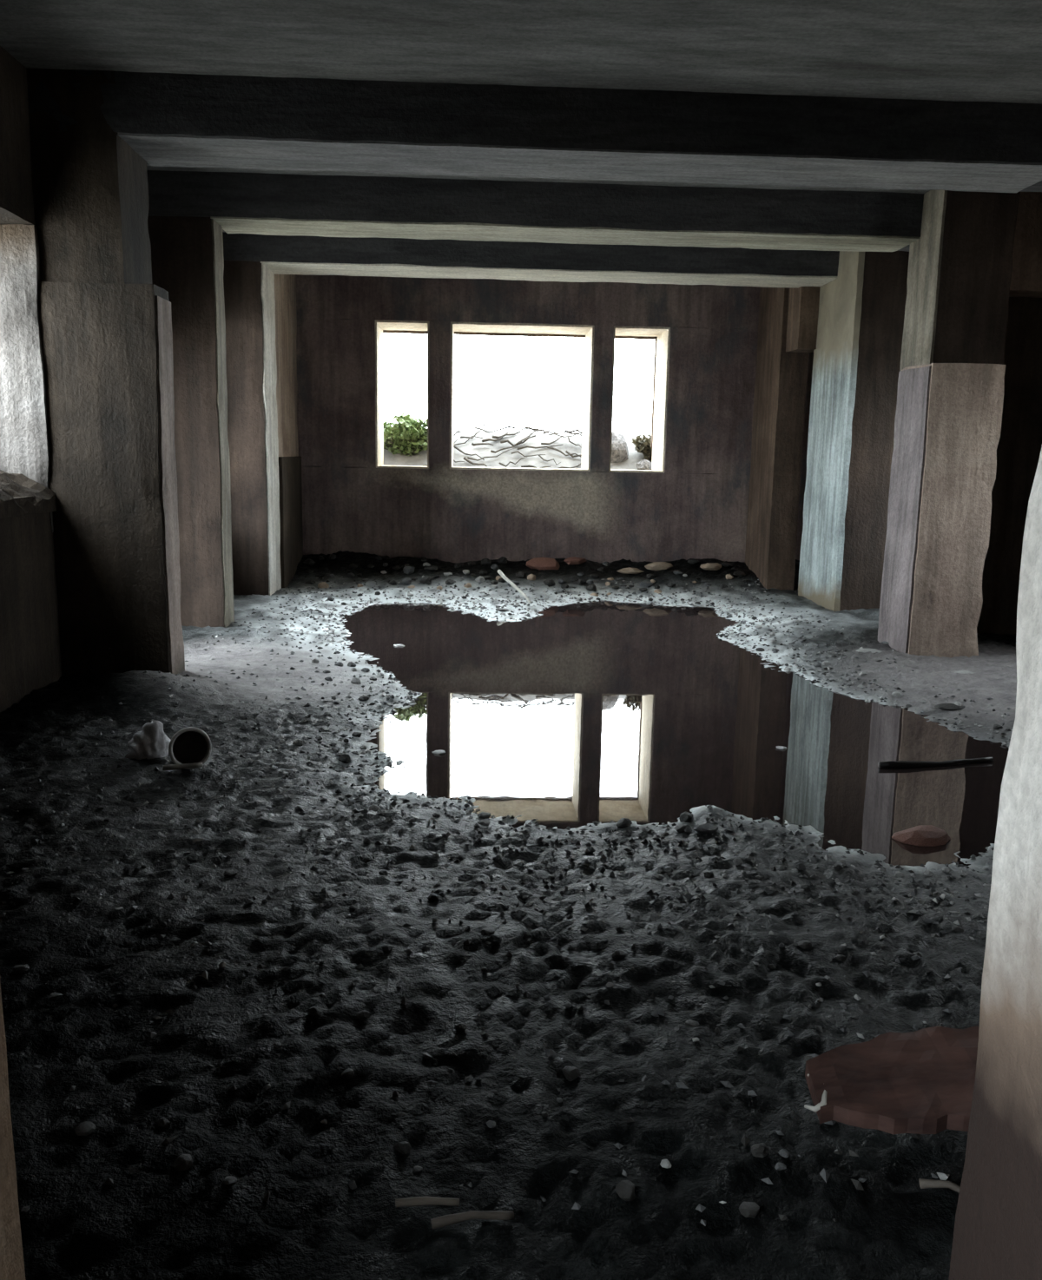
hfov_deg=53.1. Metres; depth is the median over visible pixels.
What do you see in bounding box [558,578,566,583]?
lump
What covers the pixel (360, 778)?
pebble
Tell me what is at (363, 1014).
clod
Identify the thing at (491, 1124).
clod
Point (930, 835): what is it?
stone
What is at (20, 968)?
clod
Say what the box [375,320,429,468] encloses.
window
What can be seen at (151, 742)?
crumpled bag
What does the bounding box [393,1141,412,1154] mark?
clod
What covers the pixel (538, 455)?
twig
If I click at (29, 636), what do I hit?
wall
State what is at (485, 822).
pebble
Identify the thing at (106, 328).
pier
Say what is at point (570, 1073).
clod
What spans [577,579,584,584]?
lump
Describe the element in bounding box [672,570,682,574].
lump
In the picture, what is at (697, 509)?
wall
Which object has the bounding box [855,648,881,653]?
stone
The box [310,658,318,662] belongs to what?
pebble
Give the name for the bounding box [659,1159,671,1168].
pebble
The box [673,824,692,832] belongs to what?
pebble
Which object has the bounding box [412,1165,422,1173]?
clod
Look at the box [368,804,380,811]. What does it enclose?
pebble
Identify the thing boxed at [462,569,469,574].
chip
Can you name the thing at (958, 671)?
stone
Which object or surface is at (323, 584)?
chip
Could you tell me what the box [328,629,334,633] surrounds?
pebble
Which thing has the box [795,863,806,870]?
clod
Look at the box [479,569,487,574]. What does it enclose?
lump
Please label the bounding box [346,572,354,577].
lump
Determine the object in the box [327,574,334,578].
lump
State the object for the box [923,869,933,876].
pebble
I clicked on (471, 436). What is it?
twig
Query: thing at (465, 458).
twig
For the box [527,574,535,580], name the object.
chip
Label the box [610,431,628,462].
rock
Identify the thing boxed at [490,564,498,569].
lump
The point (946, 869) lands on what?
pebble
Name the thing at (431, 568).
lump
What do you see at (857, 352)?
pier
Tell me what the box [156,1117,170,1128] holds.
clod
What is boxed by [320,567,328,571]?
lump
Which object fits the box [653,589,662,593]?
chip
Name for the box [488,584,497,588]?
chip
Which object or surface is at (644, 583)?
lump
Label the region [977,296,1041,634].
doorway
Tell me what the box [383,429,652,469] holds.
ground
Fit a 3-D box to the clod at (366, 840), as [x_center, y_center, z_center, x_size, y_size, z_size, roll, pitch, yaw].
[-0.578,0.751,3.898,0.025,0.020,0.026,-7,13,-40]
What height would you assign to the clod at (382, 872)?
0.026 m
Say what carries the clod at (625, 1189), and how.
on the floor
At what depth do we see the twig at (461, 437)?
13.27 m
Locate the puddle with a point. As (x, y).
(577, 715)
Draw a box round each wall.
[0,45,148,712]
[0,451,1041,1279]
[274,273,298,574]
[295,274,814,563]
[1009,191,1041,297]
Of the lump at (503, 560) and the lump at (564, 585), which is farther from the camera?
the lump at (503, 560)
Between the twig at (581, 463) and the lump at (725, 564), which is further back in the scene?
the twig at (581, 463)
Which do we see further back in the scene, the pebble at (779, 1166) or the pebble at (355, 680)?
the pebble at (355, 680)
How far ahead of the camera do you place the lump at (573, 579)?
11.62 m
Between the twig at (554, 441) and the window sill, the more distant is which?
the twig at (554, 441)
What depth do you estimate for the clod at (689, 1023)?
2.66 m
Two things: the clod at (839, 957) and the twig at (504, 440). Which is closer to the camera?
the clod at (839, 957)
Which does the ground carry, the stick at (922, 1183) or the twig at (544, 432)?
the twig at (544, 432)
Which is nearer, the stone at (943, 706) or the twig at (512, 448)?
the stone at (943, 706)
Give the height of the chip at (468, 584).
0.064 m
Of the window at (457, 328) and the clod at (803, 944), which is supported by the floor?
the clod at (803, 944)
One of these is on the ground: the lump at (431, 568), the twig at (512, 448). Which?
the twig at (512, 448)
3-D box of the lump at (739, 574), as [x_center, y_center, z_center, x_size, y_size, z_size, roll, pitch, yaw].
[2.479,-0.742,11.842,0.150,0.085,0.147,-2,10,-16]
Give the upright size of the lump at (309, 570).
0.057 m
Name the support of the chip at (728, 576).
on the floor
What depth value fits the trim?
5.98 m
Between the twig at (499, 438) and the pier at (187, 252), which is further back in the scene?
the twig at (499, 438)
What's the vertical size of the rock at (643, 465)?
0.210 m
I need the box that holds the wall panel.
[278,456,303,588]
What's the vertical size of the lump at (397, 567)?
0.063 m
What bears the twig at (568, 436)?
on the ground
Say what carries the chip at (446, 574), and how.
on the floor
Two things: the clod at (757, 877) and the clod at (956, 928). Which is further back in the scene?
the clod at (757, 877)
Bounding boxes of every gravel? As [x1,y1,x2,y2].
[0,573,1014,1226]
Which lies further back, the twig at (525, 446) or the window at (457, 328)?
the twig at (525, 446)
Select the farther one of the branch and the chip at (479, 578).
the chip at (479, 578)
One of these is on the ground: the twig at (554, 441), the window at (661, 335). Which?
the twig at (554, 441)
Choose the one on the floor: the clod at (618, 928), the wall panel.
the clod at (618, 928)
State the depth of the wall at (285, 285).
11.08 m
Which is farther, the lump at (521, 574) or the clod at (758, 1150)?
the lump at (521, 574)
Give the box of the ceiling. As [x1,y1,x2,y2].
[0,0,1041,193]
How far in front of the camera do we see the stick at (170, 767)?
4.66 m
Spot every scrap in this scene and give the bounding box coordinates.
[393,644,404,646]
[432,749,445,754]
[775,745,786,749]
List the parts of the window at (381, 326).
sill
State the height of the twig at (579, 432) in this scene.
0.093 m
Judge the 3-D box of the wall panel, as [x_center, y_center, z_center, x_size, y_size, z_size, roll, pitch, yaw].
[-2.649,-1.183,11.418,0.322,1.635,1.203,1,10,-3]
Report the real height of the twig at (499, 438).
0.157 m
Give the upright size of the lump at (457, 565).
0.073 m
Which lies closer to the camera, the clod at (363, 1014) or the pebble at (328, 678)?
the clod at (363, 1014)
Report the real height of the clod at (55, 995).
0.024 m
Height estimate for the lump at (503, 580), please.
0.066 m
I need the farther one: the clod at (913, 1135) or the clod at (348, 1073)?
the clod at (348, 1073)
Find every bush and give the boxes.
[382,411,427,456]
[631,432,652,461]
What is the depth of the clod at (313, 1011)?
2.58 m
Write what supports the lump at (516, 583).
on the floor
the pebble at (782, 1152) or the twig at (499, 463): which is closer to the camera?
the pebble at (782, 1152)
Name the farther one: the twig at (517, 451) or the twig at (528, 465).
the twig at (517, 451)
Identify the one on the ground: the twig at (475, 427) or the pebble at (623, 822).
the twig at (475, 427)
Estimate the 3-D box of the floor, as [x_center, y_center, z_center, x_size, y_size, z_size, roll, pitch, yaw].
[0.809,0.482,5.103,8.288,0.434,14.800,1,10,-3]
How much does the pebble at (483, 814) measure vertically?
0.033 m
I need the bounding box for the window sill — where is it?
[0,469,56,518]
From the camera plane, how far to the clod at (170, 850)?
3.69 m
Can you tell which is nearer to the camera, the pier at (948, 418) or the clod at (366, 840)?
the clod at (366, 840)
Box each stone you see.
[495,607,508,611]
[693,823,718,833]
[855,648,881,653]
[891,824,950,846]
[934,703,965,710]
[954,670,974,673]
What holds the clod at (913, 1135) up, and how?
on the floor
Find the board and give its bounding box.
[804,1025,980,1134]
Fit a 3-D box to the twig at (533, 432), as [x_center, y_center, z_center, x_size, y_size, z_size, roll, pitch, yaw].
[0.134,-2.600,13.312,0.528,0.240,0.039,-8,14,-42]
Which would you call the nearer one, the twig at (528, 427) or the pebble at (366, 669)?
the pebble at (366, 669)
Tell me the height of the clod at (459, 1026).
0.019 m
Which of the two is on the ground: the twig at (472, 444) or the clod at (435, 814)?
the twig at (472, 444)
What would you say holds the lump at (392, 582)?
on the floor
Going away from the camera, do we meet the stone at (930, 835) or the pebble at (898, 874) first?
the pebble at (898, 874)
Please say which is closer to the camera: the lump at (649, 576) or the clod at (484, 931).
the clod at (484, 931)
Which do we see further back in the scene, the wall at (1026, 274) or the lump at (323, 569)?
the lump at (323, 569)
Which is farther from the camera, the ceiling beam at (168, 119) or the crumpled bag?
the ceiling beam at (168, 119)
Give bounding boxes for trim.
[0,225,53,531]
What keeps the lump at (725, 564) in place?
on the floor
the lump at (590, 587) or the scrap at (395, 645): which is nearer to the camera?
the scrap at (395, 645)
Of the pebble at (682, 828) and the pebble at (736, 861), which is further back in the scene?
the pebble at (682, 828)
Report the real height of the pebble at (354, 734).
0.039 m
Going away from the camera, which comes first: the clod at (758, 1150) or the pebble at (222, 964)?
the clod at (758, 1150)
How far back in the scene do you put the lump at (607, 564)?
12.15 m
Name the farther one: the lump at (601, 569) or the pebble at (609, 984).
the lump at (601, 569)
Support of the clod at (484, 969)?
on the floor
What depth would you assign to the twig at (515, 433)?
13.33 m
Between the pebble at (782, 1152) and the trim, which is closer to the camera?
the pebble at (782, 1152)
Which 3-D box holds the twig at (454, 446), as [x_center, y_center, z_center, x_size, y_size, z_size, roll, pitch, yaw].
[-0.659,-2.351,13.059,0.432,0.189,0.027,5,11,19]
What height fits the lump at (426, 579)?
0.103 m
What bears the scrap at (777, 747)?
on the puddle
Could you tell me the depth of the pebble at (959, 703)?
6.32 m
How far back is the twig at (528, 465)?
12.94 m
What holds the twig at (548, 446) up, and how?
on the ground
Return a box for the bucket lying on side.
[168,726,211,769]
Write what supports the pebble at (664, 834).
on the floor
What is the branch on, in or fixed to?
on the puddle
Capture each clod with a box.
[13,964,29,973]
[19,867,29,871]
[49,991,63,999]
[73,1121,95,1135]
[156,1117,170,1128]
[164,848,176,853]
[173,1154,192,1171]
[221,1175,237,1186]
[223,869,237,877]
[307,1006,320,1016]
[341,1068,354,1079]
[356,1009,369,1019]
[362,837,369,843]
[378,870,388,876]
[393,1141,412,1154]
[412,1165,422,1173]
[427,893,438,902]
[432,812,440,817]
[454,1022,467,1030]
[480,927,494,934]
[481,966,488,971]
[485,1120,495,1128]
[543,995,550,999]
[562,1065,580,1081]
[611,949,628,957]
[615,925,624,931]
[615,1180,636,1200]
[684,1019,699,1027]
[704,870,713,877]
[738,1201,759,1218]
[751,1142,768,1157]
[755,874,763,880]
[768,963,776,969]
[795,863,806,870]
[797,940,812,949]
[834,954,846,962]
[910,1133,920,1139]
[951,925,964,932]
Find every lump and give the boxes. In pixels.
[304,568,313,573]
[304,580,316,584]
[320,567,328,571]
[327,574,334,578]
[329,554,336,559]
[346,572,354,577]
[388,580,396,585]
[392,565,400,569]
[402,566,415,574]
[402,577,411,585]
[419,575,431,584]
[423,565,437,572]
[445,579,455,585]
[454,562,461,567]
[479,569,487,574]
[481,558,491,565]
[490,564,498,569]
[497,556,507,563]
[498,577,505,582]
[507,580,519,586]
[515,571,526,578]
[525,557,559,570]
[543,579,555,587]
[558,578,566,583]
[560,583,568,588]
[563,556,587,565]
[570,577,578,581]
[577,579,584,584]
[585,584,596,591]
[586,579,593,584]
[589,573,599,578]
[597,567,607,572]
[601,561,610,566]
[616,567,643,574]
[638,587,647,592]
[640,580,653,587]
[644,561,673,570]
[646,573,656,580]
[666,582,675,587]
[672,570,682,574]
[687,558,699,564]
[699,562,721,570]
[720,562,732,567]
[732,570,745,577]
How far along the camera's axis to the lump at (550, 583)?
11.45 m
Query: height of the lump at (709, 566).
0.102 m
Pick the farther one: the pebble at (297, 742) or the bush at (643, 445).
the bush at (643, 445)
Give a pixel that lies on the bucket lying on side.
(188, 743)
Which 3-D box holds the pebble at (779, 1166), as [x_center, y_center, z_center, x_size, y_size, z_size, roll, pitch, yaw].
[0.516,1.046,2.069,0.023,0.013,0.022,6,11,27]
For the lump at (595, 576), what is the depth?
11.73 m
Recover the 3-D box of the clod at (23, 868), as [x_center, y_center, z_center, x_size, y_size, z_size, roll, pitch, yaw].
[-1.651,0.767,3.465,0.026,0.017,0.029,7,12,32]
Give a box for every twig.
[453,444,484,460]
[454,435,483,445]
[460,428,487,438]
[463,456,488,467]
[467,448,513,461]
[471,442,493,446]
[474,426,500,433]
[481,430,509,442]
[482,423,518,430]
[490,444,516,453]
[491,426,526,438]
[498,456,527,467]
[499,425,538,430]
[500,435,535,446]
[511,450,545,456]
[515,427,547,445]
[517,443,563,449]
[521,464,551,468]
[526,425,562,434]
[538,455,560,464]
[541,434,564,444]
[542,429,564,434]
[547,431,582,437]
[547,445,581,457]
[555,462,581,468]
[564,428,582,434]
[565,449,581,457]
[567,435,581,448]
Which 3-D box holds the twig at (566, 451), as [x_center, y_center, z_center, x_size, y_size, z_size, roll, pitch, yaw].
[0.809,-2.300,13.094,0.520,0.161,0.031,4,10,14]
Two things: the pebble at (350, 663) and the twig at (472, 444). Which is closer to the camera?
the pebble at (350, 663)
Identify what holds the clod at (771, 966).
on the floor
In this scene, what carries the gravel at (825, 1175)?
on the floor
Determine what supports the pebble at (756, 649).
on the floor
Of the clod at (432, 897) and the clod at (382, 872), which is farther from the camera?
the clod at (382, 872)
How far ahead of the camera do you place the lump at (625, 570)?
11.91 m
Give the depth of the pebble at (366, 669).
7.10 m
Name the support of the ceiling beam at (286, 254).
attached to the ceiling
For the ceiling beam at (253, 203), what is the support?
attached to the ceiling
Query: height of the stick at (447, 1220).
0.028 m
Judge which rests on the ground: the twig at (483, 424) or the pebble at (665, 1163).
the twig at (483, 424)
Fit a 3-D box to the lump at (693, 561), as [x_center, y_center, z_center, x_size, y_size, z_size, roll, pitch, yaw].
[2.024,-0.913,12.178,0.145,0.084,0.148,-3,11,-21]
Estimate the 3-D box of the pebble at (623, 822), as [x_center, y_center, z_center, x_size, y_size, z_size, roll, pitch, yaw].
[0.417,0.747,4.231,0.059,0.048,0.061,-3,11,-21]
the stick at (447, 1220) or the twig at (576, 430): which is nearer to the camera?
the stick at (447, 1220)
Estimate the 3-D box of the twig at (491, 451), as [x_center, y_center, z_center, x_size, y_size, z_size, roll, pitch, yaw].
[-0.208,-2.416,13.117,0.370,0.132,0.031,-4,11,-24]
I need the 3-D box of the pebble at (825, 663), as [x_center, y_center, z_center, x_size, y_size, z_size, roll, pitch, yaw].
[2.226,0.174,7.612,0.057,0.046,0.050,2,10,6]
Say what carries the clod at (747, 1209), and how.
on the floor
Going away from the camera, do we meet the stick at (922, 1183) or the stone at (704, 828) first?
the stick at (922, 1183)
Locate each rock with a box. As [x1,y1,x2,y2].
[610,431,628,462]
[636,459,651,469]
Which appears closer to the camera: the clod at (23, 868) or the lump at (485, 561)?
the clod at (23, 868)
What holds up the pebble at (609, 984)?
on the floor
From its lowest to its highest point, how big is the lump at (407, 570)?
0.098 m
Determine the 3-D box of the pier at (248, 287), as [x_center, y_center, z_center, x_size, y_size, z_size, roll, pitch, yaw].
[-2.753,-2.084,10.290,0.599,3.805,0.625,1,10,-3]
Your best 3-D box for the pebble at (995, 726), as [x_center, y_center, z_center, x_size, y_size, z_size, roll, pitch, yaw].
[2.705,0.495,5.913,0.054,0.035,0.047,-6,12,-34]
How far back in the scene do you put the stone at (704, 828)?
4.14 m
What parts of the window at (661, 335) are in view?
sill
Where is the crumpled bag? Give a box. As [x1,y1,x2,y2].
[125,720,170,759]
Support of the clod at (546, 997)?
on the floor
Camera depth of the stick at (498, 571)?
10.75 m
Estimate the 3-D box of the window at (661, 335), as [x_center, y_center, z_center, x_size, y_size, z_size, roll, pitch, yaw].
[1.345,-2.837,12.412,0.692,1.672,0.841,1,10,-3]
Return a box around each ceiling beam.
[27,68,1041,192]
[147,170,923,252]
[222,231,839,287]
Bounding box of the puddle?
[342,600,1012,866]
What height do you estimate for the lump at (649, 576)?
0.087 m
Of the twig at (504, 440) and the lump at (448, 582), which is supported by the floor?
the lump at (448, 582)
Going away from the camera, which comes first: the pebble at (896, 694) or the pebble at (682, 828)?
the pebble at (682, 828)
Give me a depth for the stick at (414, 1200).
1.96 m
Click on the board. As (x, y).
(920, 1081)
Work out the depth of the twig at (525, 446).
13.15 m
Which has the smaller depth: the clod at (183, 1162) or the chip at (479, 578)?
the clod at (183, 1162)
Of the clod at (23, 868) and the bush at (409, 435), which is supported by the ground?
the bush at (409, 435)
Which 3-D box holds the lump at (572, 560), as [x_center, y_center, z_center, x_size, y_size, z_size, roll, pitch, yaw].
[0.626,-0.906,12.022,0.282,0.100,0.174,-4,11,-25]
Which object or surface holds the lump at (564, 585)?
on the floor
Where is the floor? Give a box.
[0,550,1019,1279]
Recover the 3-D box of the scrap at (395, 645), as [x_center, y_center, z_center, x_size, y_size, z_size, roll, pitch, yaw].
[-0.958,0.044,8.201,0.085,0.021,0.074,-3,11,-23]
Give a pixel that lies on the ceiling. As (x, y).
(960, 50)
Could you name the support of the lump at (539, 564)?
on the floor
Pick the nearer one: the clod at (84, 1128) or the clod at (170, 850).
the clod at (84, 1128)
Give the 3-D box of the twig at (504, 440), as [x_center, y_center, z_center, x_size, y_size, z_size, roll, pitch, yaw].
[-0.038,-2.526,13.209,0.460,0.152,0.037,-1,10,-11]
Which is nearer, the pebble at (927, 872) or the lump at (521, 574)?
the pebble at (927, 872)
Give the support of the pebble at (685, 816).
on the floor
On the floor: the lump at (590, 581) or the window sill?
the lump at (590, 581)
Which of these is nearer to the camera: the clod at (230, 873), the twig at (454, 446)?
the clod at (230, 873)
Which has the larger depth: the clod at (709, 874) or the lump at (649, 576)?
the lump at (649, 576)
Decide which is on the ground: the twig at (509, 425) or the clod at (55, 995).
the twig at (509, 425)
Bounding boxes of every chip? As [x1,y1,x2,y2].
[317,581,329,588]
[443,572,452,576]
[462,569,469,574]
[463,582,471,587]
[475,576,485,581]
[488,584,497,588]
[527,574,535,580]
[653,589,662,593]
[725,574,733,579]
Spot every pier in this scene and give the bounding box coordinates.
[26,67,184,675]
[147,215,234,627]
[223,260,281,595]
[798,250,908,611]
[877,189,1019,658]
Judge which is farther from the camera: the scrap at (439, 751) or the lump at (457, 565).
the lump at (457, 565)
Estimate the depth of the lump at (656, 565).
11.95 m
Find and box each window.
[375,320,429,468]
[449,322,594,471]
[609,325,670,473]
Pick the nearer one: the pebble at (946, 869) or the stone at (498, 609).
the pebble at (946, 869)
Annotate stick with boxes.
[163,764,201,771]
[393,1195,459,1206]
[430,1210,514,1229]
[496,569,532,603]
[917,1178,959,1192]
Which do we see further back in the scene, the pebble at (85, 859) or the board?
the pebble at (85, 859)
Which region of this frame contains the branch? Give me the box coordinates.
[877,757,991,767]
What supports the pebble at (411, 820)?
on the floor
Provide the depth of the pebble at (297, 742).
5.21 m
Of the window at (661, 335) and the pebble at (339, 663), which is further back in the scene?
the window at (661, 335)
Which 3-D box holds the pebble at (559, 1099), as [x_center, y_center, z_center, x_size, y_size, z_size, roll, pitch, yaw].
[0.084,1.030,2.329,0.018,0.011,0.017,-1,10,-11]
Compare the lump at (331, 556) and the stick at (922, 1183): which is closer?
the stick at (922, 1183)
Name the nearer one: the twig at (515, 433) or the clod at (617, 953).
the clod at (617, 953)
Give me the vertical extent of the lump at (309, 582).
0.070 m
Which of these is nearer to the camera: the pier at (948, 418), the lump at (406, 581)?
the pier at (948, 418)
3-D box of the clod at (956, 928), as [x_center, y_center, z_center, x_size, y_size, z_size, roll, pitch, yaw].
[1.347,0.892,3.209,0.037,0.023,0.032,5,11,20]
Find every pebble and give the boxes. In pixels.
[82,857,90,861]
[218,961,225,967]
[292,738,303,745]
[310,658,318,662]
[324,676,332,681]
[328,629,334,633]
[334,661,343,666]
[338,753,350,763]
[347,661,356,666]
[350,677,361,684]
[351,732,361,737]
[356,775,364,781]
[357,695,368,700]
[361,667,369,672]
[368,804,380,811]
[408,818,415,822]
[477,811,490,818]
[477,818,489,825]
[556,1097,562,1102]
[606,982,613,987]
[616,818,631,828]
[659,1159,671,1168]
[660,831,669,836]
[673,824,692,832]
[679,811,693,822]
[732,857,742,865]
[755,647,765,651]
[774,1162,786,1170]
[778,1148,789,1157]
[812,661,821,667]
[822,660,830,665]
[891,691,903,697]
[895,870,903,877]
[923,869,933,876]
[941,866,951,872]
[951,701,961,705]
[993,724,1002,729]
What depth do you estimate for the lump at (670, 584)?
11.49 m
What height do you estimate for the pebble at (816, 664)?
0.048 m
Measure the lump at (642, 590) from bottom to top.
0.057 m
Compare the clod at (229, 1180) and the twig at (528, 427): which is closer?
the clod at (229, 1180)
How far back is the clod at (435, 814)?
4.25 m
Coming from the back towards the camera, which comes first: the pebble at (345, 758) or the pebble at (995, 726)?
the pebble at (995, 726)

